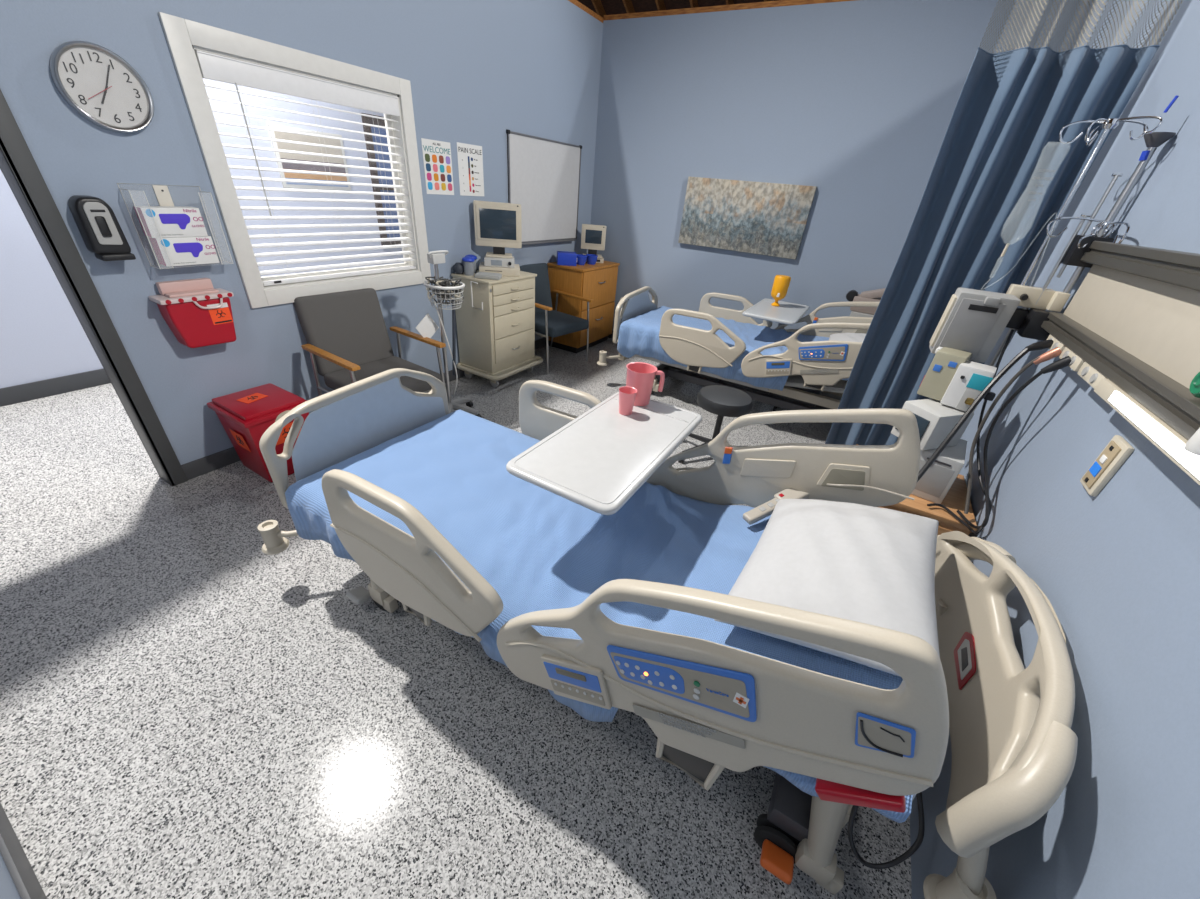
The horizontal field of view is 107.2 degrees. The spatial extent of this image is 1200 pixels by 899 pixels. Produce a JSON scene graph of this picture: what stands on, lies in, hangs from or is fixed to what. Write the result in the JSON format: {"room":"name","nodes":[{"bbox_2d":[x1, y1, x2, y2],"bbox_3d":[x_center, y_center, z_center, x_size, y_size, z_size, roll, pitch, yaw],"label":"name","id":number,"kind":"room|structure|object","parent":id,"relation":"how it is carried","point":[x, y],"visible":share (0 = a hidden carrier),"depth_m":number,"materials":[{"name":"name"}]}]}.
{"room":"hospital room","nodes":[
{"label":"hospital room","id":0,"kind":"room"},
{"bbox_2d":[0,853,20,898],"bbox_3d":[-0.879,0.036,0.094,2.880,3.000,0.120,21,34,24],"label":"wall","id":1,"kind":"structure","parent":0,"point":[8,890],"depth_m":1.04,"materials":[{"name":"blue paint"}]},
{"bbox_2d":[0,803,46,898],"bbox_3d":[-0.964,1.250,0.884,2.880,0.100,0.012,21,34,24],"label":"baseboard","id":2,"kind":"structure","parent":1,"relation":"attached to","point":[20,869],"depth_m":1.11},
{"bbox_2d":[0,78,403,387],"bbox_3d":[-3.452,-2.113,3.287,0.120,3.000,9.600,21,34,24],"label":"wall","id":3,"kind":"structure","parent":0,"point":[42,337],"depth_m":3.59,"materials":[{"name":"paint"}]},
{"bbox_2d":[0,368,110,406],"bbox_3d":[-3.513,-0.859,3.995,0.012,0.120,9.600,21,34,24],"label":"baseboard","id":4,"kind":"structure","parent":3,"relation":"attached to","point":[15,394],"depth_m":3.24,"materials":[{"name":"grey rubber"}]},
{"bbox_2d":[268,125,350,190],"bbox_3d":[-2.714,-2.736,4.186,0.022,0.470,0.660,21,34,24],"label":"framed picture","id":5,"kind":"object","parent":3,"relation":"attached to","point":[274,134],"visible":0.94,"depth_m":4.15},
{"bbox_2d":[361,113,400,245],"bbox_3d":[-2.242,-2.974,4.993,0.030,1.230,0.720,21,34,24],"label":"window","id":6,"kind":"structure","parent":3,"relation":"in","point":[368,120],"depth_m":4.76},
{"bbox_2d":[0,0,602,464],"bbox_3d":[-1.680,-1.636,2.771,0.120,3.000,6.290,21,34,24],"label":"wall","id":7,"kind":"structure","parent":0,"point":[476,71],"depth_m":2.52,"materials":[{"name":"blue paint"}]},
{"bbox_2d":[0,89,187,486],"bbox_3d":[-2.605,-0.556,1.662,0.156,2.130,0.990,21,34,24],"label":"door frame","id":8,"kind":"structure","parent":7,"relation":"in","point":[18,166],"depth_m":1.98,"materials":[{"name":"grey metal"}]},
{"bbox_2d":[50,41,153,132],"bbox_3d":[-2.068,-1.507,1.849,0.038,0.296,0.296,21,34,24],"label":"wall clock","id":9,"kind":"object","parent":7,"relation":"attached to","point":[99,84],"visible":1,"depth_m":1.84,"materials":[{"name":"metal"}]},
{"bbox_2d":[68,195,135,260],"bbox_3d":[-2.181,-0.966,1.933,0.125,0.245,0.124,21,34,24],"label":"soap dispenser","id":10,"kind":"object","parent":7,"relation":"attached to","point":[100,230],"visible":1,"depth_m":1.91,"materials":[{"name":"black plastic"}]},
{"bbox_2d":[117,183,232,268],"bbox_3d":[-2.046,-1.085,2.155,0.102,0.348,0.308,21,34,24],"label":"holder","id":11,"kind":"object","parent":7,"relation":"attached to","point":[162,193],"visible":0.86,"depth_m":2.10,"materials":[{"name":"clear plastic"}]},
{"bbox_2d":[133,206,207,237],"bbox_3d":[-2.055,-1.095,2.127,0.078,0.125,0.223,21,34,24],"label":"glove box","id":12,"kind":"object","parent":11,"relation":"in","point":[172,221],"visible":1,"depth_m":2.10,"materials":[{"name":"cardboard"}]},
{"bbox_2d":[133,206,151,236],"bbox_3d":[-2.112,-1.050,2.043,0.072,0.121,0.002,21,34,24],"label":"print","id":13,"kind":"object","parent":12,"relation":"attached to","point":[142,211],"depth_m":2.03},
{"bbox_2d":[159,214,189,228],"bbox_3d":[-2.021,-1.087,2.111,0.002,0.067,0.115,21,34,24],"label":"picture","id":14,"kind":"object","parent":12,"relation":"attached to","point":[166,221],"depth_m":2.10},
{"bbox_2d":[183,209,202,226],"bbox_3d":[-1.982,-1.131,2.161,0.001,0.078,0.067,21,34,24],"label":"print","id":15,"kind":"object","parent":12,"relation":"attached to","point":[191,217],"depth_m":2.15},
{"bbox_2d":[149,236,219,266],"bbox_3d":[-2.059,-0.992,2.200,0.078,0.125,0.223,21,34,24],"label":"glove box","id":16,"kind":"object","parent":11,"relation":"in","point":[181,251],"visible":1,"depth_m":2.17,"materials":[{"name":"cardboard"}]},
{"bbox_2d":[149,237,165,265],"bbox_3d":[-2.117,-0.948,2.116,0.072,0.121,0.002,21,34,24],"label":"print","id":17,"kind":"object","parent":16,"relation":"attached to","point":[158,246],"depth_m":2.11},
{"bbox_2d":[173,242,202,256],"bbox_3d":[-2.025,-0.984,2.184,0.002,0.067,0.115,21,34,24],"label":"picture","id":18,"kind":"object","parent":16,"relation":"attached to","point":[180,249],"depth_m":2.18},
{"bbox_2d":[196,238,214,254],"bbox_3d":[-1.986,-1.028,2.235,0.001,0.078,0.067,21,34,24],"label":"print","id":19,"kind":"object","parent":16,"relation":"attached to","point":[204,246],"depth_m":2.23},
{"bbox_2d":[148,278,235,347],"bbox_3d":[-2.090,-0.709,2.309,0.139,0.319,0.310,21,34,24],"label":"sharps container","id":20,"kind":"object","parent":7,"relation":"attached to","point":[198,314],"visible":1,"depth_m":2.27,"materials":[{"name":"red plastic"}]},
{"bbox_2d":[158,12,430,307],"bbox_3d":[-1.681,-1.634,2.746,0.140,1.256,1.296,21,34,24],"label":"window","id":21,"kind":"structure","parent":7,"relation":"in","point":[183,36],"depth_m":2.49,"materials":[{"name":"white wood"}]},
{"bbox_2d":[194,50,415,285],"bbox_3d":[-1.655,-1.625,2.733,0.078,1.047,1.088,21,34,24],"label":"window blind","id":22,"kind":"object","parent":21,"relation":"attached to","point":[215,67],"visible":0.94,"depth_m":2.62,"materials":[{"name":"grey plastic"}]},
{"bbox_2d":[181,337,548,479],"bbox_3d":[-1.292,-0.732,4.157,0.012,0.100,4.280,21,34,24],"label":"baseboard","id":23,"kind":"structure","parent":7,"relation":"attached to","point":[193,469],"depth_m":2.65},
{"bbox_2d":[421,138,453,194],"bbox_3d":[-1.198,-2.089,3.283,0.003,0.340,0.265,21,34,24],"label":"poster","id":24,"kind":"object","parent":7,"relation":"attached to","point":[437,160],"visible":1,"depth_m":3.28,"materials":[{"name":"paper"}]},
{"bbox_2d":[457,142,483,195],"bbox_3d":[-1.029,-2.228,3.534,0.003,0.350,0.270,21,34,24],"label":"poster","id":25,"kind":"object","parent":7,"relation":"attached to","point":[470,157],"visible":1,"depth_m":3.53,"materials":[{"name":"paper"}]},
{"bbox_2d":[506,129,581,244],"bbox_3d":[-0.504,-2.521,4.348,0.060,0.885,1.156,21,34,24],"label":"whiteboard","id":26,"kind":"object","parent":7,"relation":"attached to","point":[543,175],"visible":0.8,"depth_m":4.32,"materials":[{"name":"plastic"}]},
{"bbox_2d":[522,239,574,244],"bbox_3d":[-0.532,-2.144,4.568,0.042,0.010,0.940,21,34,24],"label":"tray","id":27,"kind":"object","parent":26,"relation":"on","point":[528,241],"depth_m":4.49,"materials":[{"name":"grey metal"}]},
{"bbox_2d":[568,0,603,22],"bbox_3d":[-1.327,-3.119,2.338,0.120,0.038,5.390,21,34,24],"label":"trim","id":28,"kind":"structure","parent":7,"relation":"on","point":[575,2],"depth_m":4.05,"materials":[{"name":"brown wood"}]},
{"bbox_2d":[0,338,911,898],"bbox_3d":[-1.040,0.165,2.888,6.400,0.100,9.600,21,34,24],"label":"floor","id":29,"kind":"structure","parent":0,"point":[189,710],"depth_m":1.49,"materials":[{"name":"grey tile"}]},
{"bbox_2d":[207,383,308,481],"bbox_3d":[-1.972,-0.101,2.642,0.400,0.455,0.355,21,34,24],"label":"bin","id":30,"kind":"object","parent":29,"relation":"on","point":[245,415],"visible":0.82,"depth_m":2.50,"materials":[{"name":"red plastic"}]},
{"bbox_2d":[293,288,445,395],"bbox_3d":[-1.522,-0.540,3.003,0.692,0.914,0.662,22,35,26],"label":"armchair","id":31,"kind":"object","parent":29,"relation":"on","point":[345,332],"visible":0.75,"depth_m":2.95,"materials":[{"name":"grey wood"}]},
{"bbox_2d":[423,250,481,417],"bbox_3d":[-1.113,-0.775,3.166,0.477,1.208,0.436,21,34,24],"label":"stand","id":32,"kind":"object","parent":29,"relation":"on","point":[435,258],"visible":0.69,"depth_m":3.10,"materials":[{"name":"metal"}]},
{"bbox_2d":[416,313,438,337],"bbox_3d":[-1.197,-0.844,3.067,0.006,0.194,0.194,21,34,24],"label":"paper tag","id":33,"kind":"object","parent":32,"relation":"hanging from","point":[427,327],"visible":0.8,"depth_m":3.06,"materials":[{"name":"white paper"}]},
{"bbox_2d":[427,278,459,300],"bbox_3d":[-1.053,-1.073,2.983,0.160,0.162,0.157,21,34,24],"label":"tubing","id":34,"kind":"object","parent":32,"relation":"in","point":[437,282],"visible":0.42,"depth_m":2.97,"materials":[{"name":"beige plastic"}]},
{"bbox_2d":[423,279,464,309],"bbox_3d":[-1.048,-1.049,2.996,0.280,0.152,0.254,21,34,24],"label":"wire basket","id":35,"kind":"object","parent":32,"relation":"on","point":[440,307],"depth_m":2.94,"materials":[{"name":"white metal"}]},
{"bbox_2d":[425,276,463,304],"bbox_3d":[-1.048,-1.069,2.987,0.204,0.189,0.190,21,34,24],"label":"coiled cables","id":36,"kind":"object","parent":32,"relation":"in","point":[446,283],"visible":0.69,"depth_m":2.94,"materials":[{"name":"black plastic"}]},
{"bbox_2d":[451,270,542,386],"bbox_3d":[-0.910,-1.106,4.035,0.523,0.927,0.723,21,34,24],"label":"cart","id":37,"kind":"object","parent":29,"relation":"on","point":[495,319],"visible":1,"depth_m":3.86,"materials":[{"name":"metal"}]},
{"bbox_2d":[453,262,463,273],"bbox_3d":[-1.170,-1.503,3.665,0.090,0.088,0.090,21,34,24],"label":"jar","id":38,"kind":"object","parent":37,"relation":"on","point":[458,268],"visible":0.97,"depth_m":3.64,"materials":[{"name":"plastic"}]},
{"bbox_2d":[462,256,474,275],"bbox_3d":[-1.082,-1.514,3.646,0.100,0.140,0.100,21,34,24],"label":"canister","id":39,"kind":"object","parent":37,"relation":"on","point":[468,261],"visible":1,"depth_m":3.62,"materials":[{"name":"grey plastic"}]},
{"bbox_2d":[464,261,473,275],"bbox_3d":[-1.083,-1.501,3.654,0.080,0.110,0.080,21,34,24],"label":"jar","id":40,"kind":"object","parent":39,"relation":"on","point":[468,265],"depth_m":3.63,"materials":[{"name":"white plastic"}]},
{"bbox_2d":[465,254,476,272],"bbox_3d":[-1.089,-1.573,3.745,0.100,0.140,0.100,21,34,24],"label":"canister","id":41,"kind":"object","parent":37,"relation":"on","point":[469,255],"visible":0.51,"depth_m":3.72,"materials":[{"name":"blue plastic"}]},
{"bbox_2d":[474,260,476,272],"bbox_3d":[-1.091,-1.560,3.752,0.080,0.110,0.080,21,34,24],"label":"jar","id":42,"kind":"object","parent":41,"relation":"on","point":[475,269],"depth_m":3.74,"materials":[{"name":"white plastic"}]},
{"bbox_2d":[475,272,501,279],"bbox_3d":[-0.914,-1.425,3.627,0.200,0.035,0.130,4,31,-2],"label":"keyboard","id":43,"kind":"object","parent":37,"relation":"on","point":[482,275],"visible":1,"depth_m":3.58,"materials":[{"name":"grey plastic"}]},
{"bbox_2d":[479,262,519,276],"bbox_3d":[-0.872,-1.569,3.850,0.340,0.062,0.262,-1,31,-11],"label":"desktop computer","id":44,"kind":"object","parent":37,"relation":"on","point":[505,271],"visible":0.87,"depth_m":3.75,"materials":[{"name":"beige plastic"}]},
{"bbox_2d":[484,255,514,267],"bbox_3d":[-0.865,-1.622,3.812,0.250,0.066,0.194,-1,31,-11],"label":"controller","id":45,"kind":"object","parent":44,"relation":"on","point":[488,261],"visible":0.98,"depth_m":3.74,"materials":[{"name":"grey plastic"}]},
{"bbox_2d":[473,200,521,257],"bbox_3d":[-0.857,-1.852,3.731,0.385,0.410,0.180,-1,31,-11],"label":"monitor","id":46,"kind":"object","parent":45,"relation":"on","point":[498,225],"visible":1,"depth_m":3.69,"materials":[{"name":"beige plastic"}]},
{"bbox_2d":[520,263,593,373],"bbox_3d":[-0.540,-1.371,4.556,0.692,0.914,0.662,26,36,30],"label":"armchair","id":47,"kind":"object","parent":29,"relation":"on","point":[550,322],"visible":0.67,"depth_m":4.54,"materials":[{"name":"fabric"}]},
{"bbox_2d":[547,261,619,352],"bbox_3d":[-0.189,-1.675,5.127,0.486,0.905,0.784,21,34,24],"label":"wooden dresser","id":48,"kind":"object","parent":29,"relation":"on","point":[597,282],"visible":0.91,"depth_m":4.89,"materials":[{"name":"brown wood"}]},
{"bbox_2d":[556,251,576,265],"bbox_3d":[-0.348,-2.019,4.674,0.211,0.120,0.150,-1,31,-11],"label":"storage bin","id":49,"kind":"object","parent":48,"relation":"on","point":[565,258],"visible":1,"depth_m":4.61,"materials":[{"name":"blue plastic"}]},
{"bbox_2d":[577,254,586,264],"bbox_3d":[-0.207,-2.044,4.766,0.136,0.092,0.136,21,34,24],"label":"basin","id":50,"kind":"object","parent":48,"relation":"in","point":[581,259],"visible":0.81,"depth_m":4.73,"materials":[{"name":"blue plastic"}]},
{"bbox_2d":[586,254,597,264],"bbox_3d":[-0.093,-2.084,4.852,0.136,0.092,0.136,21,34,24],"label":"basin","id":51,"kind":"object","parent":48,"relation":"in","point":[591,258],"visible":0.93,"depth_m":4.82,"materials":[{"name":"blue plastic"}]},
{"bbox_2d":[586,257,603,262],"bbox_3d":[-0.091,-2.168,5.036,0.260,0.048,0.162,3,31,-4],"label":"module","id":52,"kind":"object","parent":48,"relation":"on","point":[599,260],"visible":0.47,"depth_m":4.97,"materials":[{"name":"beige plastic"}]},
{"bbox_2d":[581,224,605,257],"bbox_3d":[-0.076,-2.330,4.940,0.270,0.325,0.180,3,31,-4],"label":"monitor","id":53,"kind":"object","parent":52,"relation":"on","point":[593,237],"visible":0.83,"depth_m":4.90,"materials":[{"name":"beige plastic"}]},
{"bbox_2d":[506,392,701,514],"bbox_3d":[0.043,0.322,1.816,0.512,0.901,0.845,21,34,24],"label":"table","id":54,"kind":"object","parent":29,"relation":"on","point":[597,461],"visible":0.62,"depth_m":1.45,"materials":[{"name":"white plastic"}]},
{"bbox_2d":[619,386,636,415],"bbox_3d":[0.103,-0.185,1.701,0.071,0.096,0.071,21,34,24],"label":"cup","id":55,"kind":"object","parent":54,"relation":"on","point":[627,395],"visible":1,"depth_m":1.69,"materials":[{"name":"pink plastic"}]},
{"bbox_2d":[626,362,664,405],"bbox_3d":[0.168,-0.264,1.795,0.141,0.146,0.124,-8,33,-22],"label":"pitcher","id":56,"kind":"object","parent":54,"relation":"on","point":[640,375],"visible":0.87,"depth_m":1.76,"materials":[{"name":"pink plastic"}]},
{"bbox_2d":[257,368,1077,898],"bbox_3d":[-0.068,0.294,1.616,2.497,1.136,1.120,21,34,24],"label":"hospital bed","id":57,"kind":"object","parent":29,"relation":"on","point":[711,707],"visible":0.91,"depth_m":1.05,"materials":[{"name":"beige plastic"}]},
{"bbox_2d":[285,410,912,822],"bbox_3d":[-0.112,0.281,1.639,2.049,0.428,0.968,21,34,24],"label":"blanket","id":58,"kind":"object","parent":57,"relation":"on","point":[539,549],"visible":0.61,"depth_m":1.58,"materials":[{"name":"blue fabric"}]},
{"bbox_2d":[714,499,939,676],"bbox_3d":[0.667,0.316,1.241,0.449,0.199,0.663,22,35,26],"label":"pillow","id":59,"kind":"object","parent":58,"relation":"on","point":[871,565],"visible":0.83,"depth_m":1.14,"materials":[{"name":"white fabric"}]},
{"bbox_2d":[743,483,914,524],"bbox_3d":[0.768,0.159,1.565,0.482,0.221,0.209,10,31,7],"label":"bed remote","id":60,"kind":"object","parent":57,"relation":"on","point":[766,509],"visible":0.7,"depth_m":1.58,"materials":[{"name":"grey plastic"}]},
{"bbox_2d":[821,468,864,490],"bbox_3d":[0.841,0.102,1.514,0.126,0.103,0.012,21,34,24],"label":"speaker grille","id":61,"kind":"object","parent":57,"relation":"attached to","point":[849,476],"depth_m":1.51,"materials":[{"name":"grey plastic"}]},
{"bbox_2d":[848,792,924,868],"bbox_3d":[0.691,0.906,1.072,0.146,0.239,0.110,21,34,24],"label":"cable","id":62,"kind":"object","parent":57,"relation":"hanging from","point":[919,839],"visible":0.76,"depth_m":1.07,"materials":[{"name":"black plastic"}]},
{"bbox_2d":[961,647,967,671],"bbox_3d":[1.023,0.586,1.242,0.003,0.051,0.055,16,32,16],"label":"print","id":63,"kind":"object","parent":57,"relation":"attached to","point":[964,650],"depth_m":1.24,"materials":[{"name":"grey"}]},
{"bbox_2d":[679,385,752,462],"bbox_3d":[0.853,-0.178,3.179,0.553,0.499,0.549,21,34,24],"label":"round stool","id":64,"kind":"object","parent":29,"relation":"on","point":[720,400],"visible":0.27,"depth_m":2.98,"materials":[{"name":"black leather"}]},
{"bbox_2d":[597,286,879,409],"bbox_3d":[1.331,-0.875,3.913,2.497,1.023,1.120,21,34,24],"label":"hospital bed","id":65,"kind":"object","parent":29,"relation":"on","point":[814,367],"visible":0.62,"depth_m":3.64,"materials":[{"name":"beige plastic"}]},
{"bbox_2d":[617,306,848,390],"bbox_3d":[1.287,-0.895,3.931,2.050,0.392,0.978,21,34,24],"label":"blanket","id":66,"kind":"object","parent":65,"relation":"on","point":[639,335],"visible":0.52,"depth_m":3.88,"materials":[{"name":"blue fabric"}]},
{"bbox_2d":[828,333,865,341],"bbox_3d":[2.016,-0.832,3.484,0.418,0.127,0.653,21,34,24],"label":"pillow","id":67,"kind":"object","parent":66,"relation":"on","point":[852,337],"visible":0.24,"depth_m":3.49,"materials":[{"name":"white fabric"}]},
{"bbox_2d":[855,329,867,333],"bbox_3d":[2.274,-1.020,3.813,0.129,0.087,0.012,21,34,24],"label":"speaker grille","id":68,"kind":"object","parent":65,"relation":"attached to","point":[856,330],"depth_m":3.82,"materials":[{"name":"beige plastic"}]},
{"bbox_2d":[742,298,808,411],"bbox_3d":[1.533,-0.870,4.092,0.512,0.861,0.905,21,34,24],"label":"table","id":69,"kind":"object","parent":29,"relation":"on","point":[787,313],"visible":0.56,"depth_m":3.75,"materials":[{"name":"white plastic"}]},
{"bbox_2d":[771,275,790,306],"bbox_3d":[1.580,-1.395,3.896,0.136,0.250,0.136,21,34,24],"label":"bottle","id":70,"kind":"object","parent":69,"relation":"on","point":[781,283],"visible":1,"depth_m":3.84,"materials":[{"name":"plastic"}]},
{"bbox_2d":[821,288,885,399],"bbox_3d":[2.401,-0.997,4.211,0.390,1.102,0.210,21,34,24],"label":"equipment unit","id":71,"kind":"object","parent":29,"relation":"on","point":[872,295],"visible":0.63,"depth_m":3.97,"materials":[{"name":"plastic"}]},
{"bbox_2d":[880,474,976,534],"bbox_3d":[1.313,0.425,2.085,0.448,0.660,0.480,21,34,24],"label":"nightstand","id":72,"kind":"object","parent":29,"relation":"on","point":[954,500],"visible":0.08,"depth_m":1.77,"materials":[{"name":"brown wood"}]},
{"bbox_2d":[911,439,966,503],"bbox_3d":[1.384,0.059,1.867,0.190,0.200,0.262,26,36,30],"label":"instrument","id":73,"kind":"object","parent":72,"relation":"on","point":[933,486],"visible":0.47,"depth_m":1.75,"materials":[{"name":"grey plastic"}]},
{"bbox_2d":[891,399,973,450],"bbox_3d":[1.335,-0.105,1.785,0.206,0.150,0.150,-6,33,-19],"label":"monitor","id":74,"kind":"object","parent":73,"relation":"on","point":[936,420],"visible":0.64,"depth_m":1.72,"materials":[{"name":"grey plastic"}]},
{"bbox_2d":[917,347,971,400],"bbox_3d":[1.386,-0.308,1.790,0.123,0.186,0.110,-23,41,-39],"label":"box","id":75,"kind":"object","parent":74,"relation":"on","point":[946,361],"visible":0.92,"depth_m":1.75,"materials":[{"name":"beige plastic"}]},
{"bbox_2d":[940,360,996,413],"bbox_3d":[1.425,-0.245,1.712,0.112,0.165,0.109,29,38,33],"label":"monitor","id":76,"kind":"object","parent":74,"relation":"on","point":[970,378],"visible":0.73,"depth_m":1.68,"materials":[{"name":"grey plastic"}]},
{"bbox_2d":[984,392,995,400],"bbox_3d":[1.486,-0.204,1.687,0.030,0.030,0.030,21,34,24],"label":"bulb","id":77,"kind":"object","parent":76,"relation":"attached to","point":[990,396],"visible":0.76,"depth_m":1.68,"materials":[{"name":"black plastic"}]},
{"bbox_2d":[577,0,777,14],"bbox_3d":[3.353,-6.692,4.910,11.500,3.506,6.337,21,34,24],"label":"ceiling","id":78,"kind":"structure","parent":0,"point":[611,7],"depth_m":7.71,"materials":[{"name":"brown wood"}]},
{"bbox_2d":[591,0,770,17],"bbox_3d":[3.318,-6.588,4.919,11.500,3.611,6.395,21,34,24],"label":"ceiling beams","id":79,"kind":"structure","parent":0,"point":[598,6],"depth_m":7.68,"materials":[{"name":"brown wood"}]},
{"bbox_2d":[591,0,1094,330],"bbox_3d":[1.569,-2.264,4.323,3.800,3.020,0.120,21,34,24],"label":"wall","id":80,"kind":"structure","parent":0,"point":[855,102],"depth_m":3.94,"materials":[{"name":"blue paint"}]},
{"bbox_2d":[604,0,855,20],"bbox_3d":[1.643,-3.592,3.567,3.680,0.038,0.120,21,34,24],"label":"trim","id":81,"kind":"structure","parent":80,"relation":"on","point":[778,3],"depth_m":3.80,"materials":[{"name":"brown wood"}]},
{"bbox_2d":[678,177,816,258],"bbox_3d":[1.386,-2.276,4.332,1.210,0.603,0.038,21,34,24],"label":"canvas painting","id":82,"kind":"object","parent":80,"relation":"attached to","point":[762,218],"visible":1,"depth_m":4.29},
{"bbox_2d":[910,0,1199,898],"bbox_3d":[1.746,-0.549,1.494,0.120,3.000,5.390,21,34,24],"label":"wall","id":83,"kind":"structure","parent":0,"point":[1118,568],"depth_m":1.01,"materials":[{"name":"blue paint"}]},
{"bbox_2d":[825,0,1182,444],"bbox_3d":[1.592,-0.987,2.220,1.008,2.784,0.129,21,34,24],"label":"privacy curtain","id":84,"kind":"object","parent":83,"relation":"attached to","point":[1012,108],"visible":0.69,"depth_m":1.98,"materials":[{"name":"blue fabric"}]},
{"bbox_2d":[1047,334,1065,355],"bbox_3d":[1.573,-0.352,1.504,0.059,0.041,0.170,21,34,24],"label":"box","id":85,"kind":"object","parent":83,"relation":"attached to","point":[1056,343],"visible":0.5,"depth_m":1.49,"materials":[{"name":"beige plastic"}]},
{"bbox_2d":[1059,347,1084,371],"bbox_3d":[1.476,-0.275,1.359,0.059,0.041,0.170,21,34,24],"label":"box","id":86,"kind":"object","parent":83,"relation":"attached to","point":[1077,362],"visible":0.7,"depth_m":1.34,"materials":[{"name":"beige plastic"}]},
{"bbox_2d":[957,356,1071,528],"bbox_3d":[1.403,-0.016,1.528,0.058,0.649,0.204,7,31,3],"label":"power cord","id":87,"kind":"object","parent":86,"relation":"attached to","point":[1064,362],"visible":1,"depth_m":1.58,"materials":[{"name":"black plastic"}]},
{"bbox_2d":[1069,356,1075,364],"bbox_3d":[1.435,-0.270,1.344,0.004,0.028,0.027,21,34,24],"label":"socket","id":88,"kind":"object","parent":86,"relation":"attached to","point":[1073,358],"depth_m":1.34,"materials":[{"name":"grey plastic"}]},
{"bbox_2d":[1077,362,1106,388],"bbox_3d":[1.379,-0.198,1.215,0.059,0.041,0.170,21,34,24],"label":"electrical outlet","id":89,"kind":"object","parent":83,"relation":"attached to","point":[1087,372],"visible":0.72,"depth_m":1.22,"materials":[{"name":"beige plastic"}]},
{"bbox_2d":[1081,367,1088,375],"bbox_3d":[1.374,-0.222,1.252,0.004,0.028,0.027,21,34,24],"label":"socket","id":90,"kind":"object","parent":89,"relation":"attached to","point":[1085,371],"depth_m":1.25,"materials":[{"name":"grey plastic"}]},
{"bbox_2d":[1089,373,1097,382],"bbox_3d":[1.338,-0.194,1.199,0.004,0.028,0.027,21,34,24],"label":"socket","id":91,"kind":"object","parent":89,"relation":"attached to","point":[1093,378],"depth_m":1.19,"materials":[{"name":"grey plastic"}]},
{"bbox_2d":[1080,435,1133,496],"bbox_3d":[1.262,0.040,1.108,0.021,0.143,0.085,21,34,24],"label":"plate","id":92,"kind":"object","parent":83,"relation":"attached to","point":[1117,451],"visible":1,"depth_m":1.09,"materials":[{"name":"beige plastic"}]},
{"bbox_2d":[1017,235,1199,439],"bbox_3d":[1.088,-0.106,0.719,0.100,0.355,2.485,21,34,24],"label":"wall rail","id":93,"kind":"object","parent":83,"relation":"attached to","point":[1134,317],"visible":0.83,"depth_m":1.14,"materials":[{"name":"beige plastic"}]},
{"bbox_2d":[917,339,1052,481],"bbox_3d":[1.295,-0.123,1.552,0.549,0.512,0.076,-12,35,-27],"label":"air hose","id":94,"kind":"object","parent":93,"relation":"attached to","point":[1045,344],"visible":0.86,"depth_m":1.57,"materials":[{"name":"black plastic"}]},
{"bbox_2d":[964,347,1061,513],"bbox_3d":[1.454,-0.059,1.596,0.067,0.636,0.154,4,31,-3],"label":"gas hose","id":95,"kind":"object","parent":93,"relation":"attached to","point":[1055,352],"visible":1,"depth_m":1.61,"materials":[{"name":"black rubber"}]},
{"bbox_2d":[989,116,1162,366],"bbox_3d":[1.617,-0.559,1.711,0.209,1.175,0.230,-9,34,-23],"label":"stand pole","id":96,"kind":"object","parent":93,"relation":"attached to","point":[1028,296],"visible":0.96,"depth_m":1.63,"materials":[{"name":"metal"}]},
{"bbox_2d":[927,329,1013,533],"bbox_3d":[1.471,-0.084,1.681,0.164,0.635,0.550,21,34,24],"label":"power cord","id":97,"kind":"object","parent":96,"relation":"hanging from","point":[980,529],"visible":0.81,"depth_m":1.74,"materials":[{"name":"black plastic"}]},
{"bbox_2d":[929,287,1019,362],"bbox_3d":[1.474,-0.494,1.759,0.204,0.255,0.135,21,34,24],"label":"monitor","id":98,"kind":"object","parent":96,"relation":"attached to","point":[973,321],"visible":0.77,"depth_m":1.72,"materials":[{"name":"grey plastic"}]},
{"bbox_2d":[1001,169,1054,256],"bbox_3d":[1.579,-0.823,1.611,0.169,0.487,0.056,21,34,24],"label":"bag","id":99,"kind":"object","parent":96,"relation":"hanging from","point":[1007,244],"visible":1,"depth_m":1.56,"materials":[{"name":"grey plastic"}]},
{"bbox_2d":[1028,169,1054,200],"bbox_3d":[1.539,-0.924,1.549,0.057,0.096,0.001,21,34,24],"label":"print","id":100,"kind":"object","parent":99,"relation":"attached to","point":[1039,169],"depth_m":1.54,"materials":[{"name":"grey plastic"}]},
{"bbox_2d":[1035,95,1178,311],"bbox_3d":[1.664,-0.752,1.420,0.185,0.630,0.259,2,31,-6],"label":"pole","id":101,"kind":"object","parent":93,"relation":"attached to","point":[1153,140],"visible":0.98,"depth_m":1.49,"materials":[{"name":"metal"}]},
{"bbox_2d":[1094,378,1199,484],"bbox_3d":[0.888,0.184,0.491,0.074,0.037,1.700,21,34,24],"label":"strip light","id":102,"kind":"object","parent":93,"relation":"attached to","point":[1166,439],"visible":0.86,"depth_m":0.90,"materials":[{"name":"beige plastic"}]},
{"bbox_2d":[1184,428,1199,455],"bbox_3d":[1.027,-0.019,0.730,0.058,0.065,0.040,21,34,24],"label":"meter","id":103,"kind":"object","parent":93,"relation":"attached to","point":[1192,445],"visible":1,"depth_m":0.74,"materials":[{"name":"white plastic"}]},
{"bbox_2d":[1189,372,1199,397],"bbox_3d":[1.172,-0.126,0.840,0.050,0.064,0.064,21,34,24],"label":"oxygen regulator","id":104,"kind":"object","parent":93,"relation":"attached to","point":[1194,388],"visible":1,"depth_m":0.86,"materials":[{"name":"green plastic"}]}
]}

